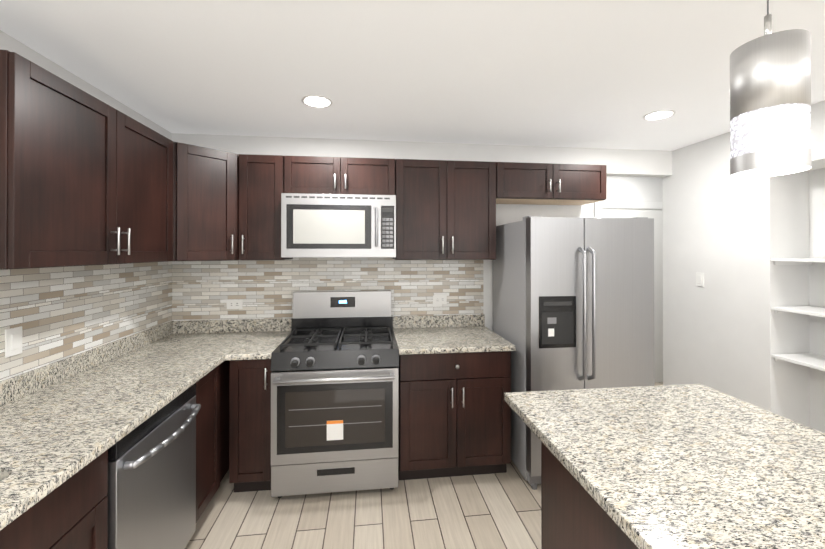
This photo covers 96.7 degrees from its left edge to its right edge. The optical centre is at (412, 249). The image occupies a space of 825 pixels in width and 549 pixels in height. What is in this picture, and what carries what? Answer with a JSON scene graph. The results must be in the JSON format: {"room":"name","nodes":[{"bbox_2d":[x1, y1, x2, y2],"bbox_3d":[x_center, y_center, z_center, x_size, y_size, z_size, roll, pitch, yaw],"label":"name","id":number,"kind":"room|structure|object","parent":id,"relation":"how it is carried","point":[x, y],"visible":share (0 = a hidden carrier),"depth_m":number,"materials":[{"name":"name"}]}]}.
{"room":"kitchen","nodes":[
{"label":"kitchen","id":0,"kind":"room"},
{"bbox_2d":[0,30,171,139],"bbox_3d":[-1.623,0.317,0.293,0.150,2.450,7.350,0,0,-7],"label":"wall","id":1,"kind":"structure","parent":0,"point":[9,43],"depth_m":1.86,"materials":[{"name":"paint"}]},
{"bbox_2d":[0,261,171,380],"bbox_3d":[-1.612,0.342,0.869,0.009,0.574,3.891,0,0,-7],"label":"tile backsplash","id":2,"kind":"structure","parent":1,"relation":"attached to","point":[58,313],"depth_m":1.88,"materials":[{"name":"tile"}]},
{"bbox_2d":[5,326,21,357],"bbox_3d":[-1.682,0.388,1.549,0.011,0.116,0.072,0,0,-7],"label":"outlet","id":3,"kind":"object","parent":2,"relation":"attached to","point":[13,341],"visible":1,"depth_m":1.54,"materials":[{"name":"white plastic"}]},
{"bbox_2d":[0,50,172,269],"bbox_3d":[-1.540,-0.302,1.725,0.348,0.740,1.020,0,0,-7],"label":"upper cabinet","id":4,"kind":"object","parent":1,"relation":"attached to","point":[86,179],"visible":1,"depth_m":1.50,"materials":[{"name":"brown wood"}]},
{"bbox_2d":[0,0,824,150],"bbox_3d":[1.678,-0.936,0.690,6.900,0.060,7.350,0,0,-7],"label":"ceiling","id":5,"kind":"structure","parent":0,"point":[608,74],"depth_m":1.76,"materials":[{"name":"paint"}]},
{"bbox_2d":[301,95,332,107],"bbox_3d":[-0.578,-0.896,2.220,0.186,0.006,0.186,0,0,-7],"label":"recessed light","id":6,"kind":"object","parent":5,"relation":"in","point":[317,101],"visible":1,"depth_m":2.21,"materials":[{"name":"white plastic"}]},
{"bbox_2d":[643,110,675,120],"bbox_3d":[1.642,-0.895,2.442,0.186,0.006,0.186,0,0,-7],"label":"recessed light","id":7,"kind":"object","parent":5,"relation":"in","point":[659,115],"visible":1,"depth_m":2.44,"materials":[{"name":"white plastic"}]},
{"bbox_2d":[730,0,811,177],"bbox_3d":[0.805,-0.555,0.831,0.140,0.759,0.140,0,0,-7],"label":"pendant light","id":8,"kind":"object","parent":5,"relation":"hanging from","point":[770,103],"visible":1,"depth_m":0.78,"materials":[{"name":"silver metal"}]},
{"bbox_2d":[172,133,671,330],"bbox_3d":[0.242,0.329,3.112,4.220,2.450,0.110,0,0,-7],"label":"wall","id":9,"kind":"structure","parent":0,"point":[635,163],"depth_m":3.10,"materials":[{"name":"paint"}]},
{"bbox_2d":[173,142,238,260],"bbox_3d":[-1.511,-0.298,2.548,0.597,0.740,0.597,0,0,-7],"label":"upper cabinet","id":10,"kind":"object","parent":9,"relation":"attached to","point":[205,204],"visible":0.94,"depth_m":2.38,"materials":[{"name":"brown wood"}]},
{"bbox_2d":[239,154,292,259],"bbox_3d":[-1.075,-0.297,2.708,0.301,0.740,0.380,0,0,-7],"label":"upper cabinet","id":11,"kind":"object","parent":9,"relation":"attached to","point":[261,183],"visible":0.94,"depth_m":2.56,"materials":[{"name":"brown wood"}]},
{"bbox_2d":[172,258,482,320],"bbox_3d":[-0.620,0.350,2.950,2.451,0.574,0.009,0,0,-7],"label":"tile backsplash","id":12,"kind":"structure","parent":9,"relation":"attached to","point":[207,290],"depth_m":2.92,"materials":[{"name":"tile"}]},
{"bbox_2d":[227,300,242,308],"bbox_3d":[-1.383,0.423,2.849,0.116,0.072,0.010,0,0,-7],"label":"electrical outlet","id":13,"kind":"object","parent":12,"relation":"attached to","point":[234,304],"visible":1,"depth_m":2.85,"materials":[{"name":"white plastic"}]},
{"bbox_2d":[433,295,446,303],"bbox_3d":[0.227,0.414,3.040,0.116,0.072,0.010,0,0,-7],"label":"electrical outlet","id":14,"kind":"object","parent":12,"relation":"attached to","point":[439,299],"visible":1,"depth_m":3.04,"materials":[{"name":"white plastic"}]},
{"bbox_2d":[284,156,394,194],"bbox_3d":[-0.533,-0.528,2.774,0.786,0.278,0.380,0,0,-7],"label":"upper cabinet","id":15,"kind":"object","parent":9,"relation":"attached to","point":[333,175],"visible":0.85,"depth_m":2.62,"materials":[{"name":"brown wood"}]},
{"bbox_2d":[281,193,395,256],"bbox_3d":[-0.527,-0.166,2.726,0.782,0.438,0.471,0,0,-7],"label":"microwave","id":16,"kind":"object","parent":15,"relation":"attached to","point":[332,225],"visible":1,"depth_m":2.54,"materials":[{"name":"grey metal"}]},
{"bbox_2d":[393,159,495,259],"bbox_3d":[0.237,-0.297,2.864,0.759,0.740,0.380,0,0,-7],"label":"upper cabinet","id":17,"kind":"object","parent":9,"relation":"attached to","point":[445,209],"visible":0.96,"depth_m":2.71,"materials":[{"name":"brown wood"}]},
{"bbox_2d":[496,162,606,204],"bbox_3d":[1.060,-0.527,2.963,0.892,0.278,0.380,0,0,-7],"label":"upper cabinet","id":18,"kind":"object","parent":9,"relation":"attached to","point":[547,184],"visible":0.96,"depth_m":2.82,"materials":[{"name":"brown wood"}]},
{"bbox_2d":[185,382,662,548],"bbox_3d":[1.678,1.574,0.679,6.900,0.060,7.350,0,0,-7],"label":"floor","id":19,"kind":"structure","parent":0,"point":[493,511],"depth_m":2.12,"materials":[{"name":"beige tile"}]},
{"bbox_2d":[0,449,107,548],"bbox_3d":[-1.262,1.104,0.717,0.618,0.876,1.055,0,0,-7],"label":"base cabinet","id":20,"kind":"object","parent":19,"relation":"on","point":[71,512],"visible":0.62,"depth_m":1.11,"materials":[{"name":"brown wood"}]},
{"bbox_2d":[106,383,200,548],"bbox_3d":[-1.328,1.105,1.548,0.673,0.862,0.596,0,0,-7],"label":"dishwasher","id":21,"kind":"object","parent":19,"relation":"on","point":[151,494],"visible":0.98,"depth_m":1.52,"materials":[{"name":"grey metal"}]},
{"bbox_2d":[195,360,229,522],"bbox_3d":[-1.473,1.111,2.331,0.580,0.876,0.980,0,0,-7],"label":"base cabinet","id":22,"kind":"object","parent":19,"relation":"on","point":[212,430],"visible":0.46,"depth_m":2.13,"materials":[{"name":"brown wood"}]},
{"bbox_2d":[229,359,271,492],"bbox_3d":[-1.036,1.112,2.550,0.256,0.876,0.648,0,0,-7],"label":"base cabinet","id":23,"kind":"object","parent":19,"relation":"on","point":[249,425],"visible":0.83,"depth_m":2.27,"materials":[{"name":"brown wood"}]},
{"bbox_2d":[270,290,398,497],"bbox_3d":[-0.509,0.939,2.566,0.782,1.225,0.732,0,0,-7],"label":"range","id":24,"kind":"object","parent":19,"relation":"on","point":[334,388],"visible":1,"depth_m":2.28,"materials":[{"name":"silver metal"}]},
{"bbox_2d":[398,351,510,479],"bbox_3d":[0.259,1.113,2.704,0.753,0.876,0.648,0,0,-7],"label":"base cabinet","id":25,"kind":"object","parent":19,"relation":"on","point":[454,414],"visible":0.96,"depth_m":2.42,"materials":[{"name":"brown wood"}]},
{"bbox_2d":[393,314,515,354],"bbox_3d":[0.261,0.607,2.721,0.776,0.132,0.668,0,0,-7],"label":"countertop","id":26,"kind":"structure","parent":25,"relation":"on","point":[432,334],"depth_m":2.73,"materials":[{"name":"stone"}]},
{"bbox_2d":[493,216,653,489],"bbox_3d":[1.137,0.666,2.702,0.856,1.772,0.792,0,0,-7],"label":"fridge","id":27,"kind":"object","parent":19,"relation":"on","point":[573,302],"visible":0.81,"depth_m":2.38,"materials":[{"name":"grey metal"}]},
{"bbox_2d":[541,441,638,548],"bbox_3d":[1.061,1.103,0.562,0.755,0.876,2.160,0,0,-7],"label":"kitchen island","id":28,"kind":"object","parent":19,"relation":"on","point":[574,515],"visible":0.1,"depth_m":1.37,"materials":[{"name":"brown wood"}]},
{"bbox_2d":[504,384,824,548],"bbox_3d":[1.018,0.646,0.559,0.966,0.035,2.266,0,0,-7],"label":"island countertop","id":29,"kind":"structure","parent":28,"relation":"on","point":[690,466],"depth_m":1.09,"materials":[{"name":"stone"}]},
{"bbox_3d":[-1.128,1.099,-0.410,0.618,0.876,1.205,0,0,-7],"label":"base cabinet","id":30,"kind":"object","parent":19,"relation":"on","visible":0},
{"bbox_2d":[0,318,291,529],"bbox_3d":[-1.167,0.599,0.922,0.900,0.132,3.900,0,0,-7],"label":"countertop","id":31,"kind":"structure","parent":30,"relation":"on","point":[63,421],"depth_m":1.59,"materials":[{"name":"stone"}]},
{"bbox_2d":[587,176,662,217],"bbox_3d":[2.455,0.334,4.326,4.500,2.450,0.100,0,0,-7],"label":"wall","id":32,"kind":"structure","parent":0,"point":[642,189],"depth_m":4.28,"materials":[{"name":"paint"}]},
{"bbox_2d":[594,201,662,382],"bbox_3d":[2.581,0.497,4.280,0.970,2.125,0.020,0,0,-7],"label":"door frame","id":33,"kind":"structure","parent":32,"relation":"attached to","point":[619,209],"depth_m":4.32,"materials":[{"name":"white wood"}]},
{"bbox_2d":[662,100,824,432],"bbox_3d":[3.676,0.327,2.603,2.480,2.450,1.930,0,0,-7],"label":"wall","id":34,"kind":"structure","parent":0,"point":[727,330],"depth_m":2.67,"materials":[{"name":"paint"}]},
{"bbox_2d":[696,272,703,286],"bbox_3d":[2.371,0.244,3.028,0.011,0.116,0.072,0,0,-7],"label":"light switch","id":35,"kind":"object","parent":34,"relation":"attached to","point":[700,279],"visible":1,"depth_m":3.02,"materials":[{"name":"white plastic"}]},
{"bbox_2d":[771,353,824,370],"bbox_3d":[2.636,0.733,2.161,0.303,0.045,0.714,0,0,-7],"label":"shelf","id":36,"kind":"object","parent":34,"relation":"attached to","point":[811,360],"visible":1,"depth_m":2.40,"materials":[{"name":"white wood"}]},
{"bbox_2d":[771,306,824,316],"bbox_3d":[2.636,0.408,2.162,0.303,0.045,0.714,0,0,-7],"label":"shelf","id":37,"kind":"object","parent":34,"relation":"attached to","point":[814,311],"visible":1,"depth_m":2.39,"materials":[{"name":"white wood"}]},
{"bbox_2d":[771,258,824,264],"bbox_3d":[2.636,0.078,2.163,0.303,0.045,0.714,0,0,-7],"label":"shelf","id":38,"kind":"object","parent":34,"relation":"attached to","point":[793,261],"visible":0.98,"depth_m":2.42,"materials":[{"name":"white wood"}]}
]}

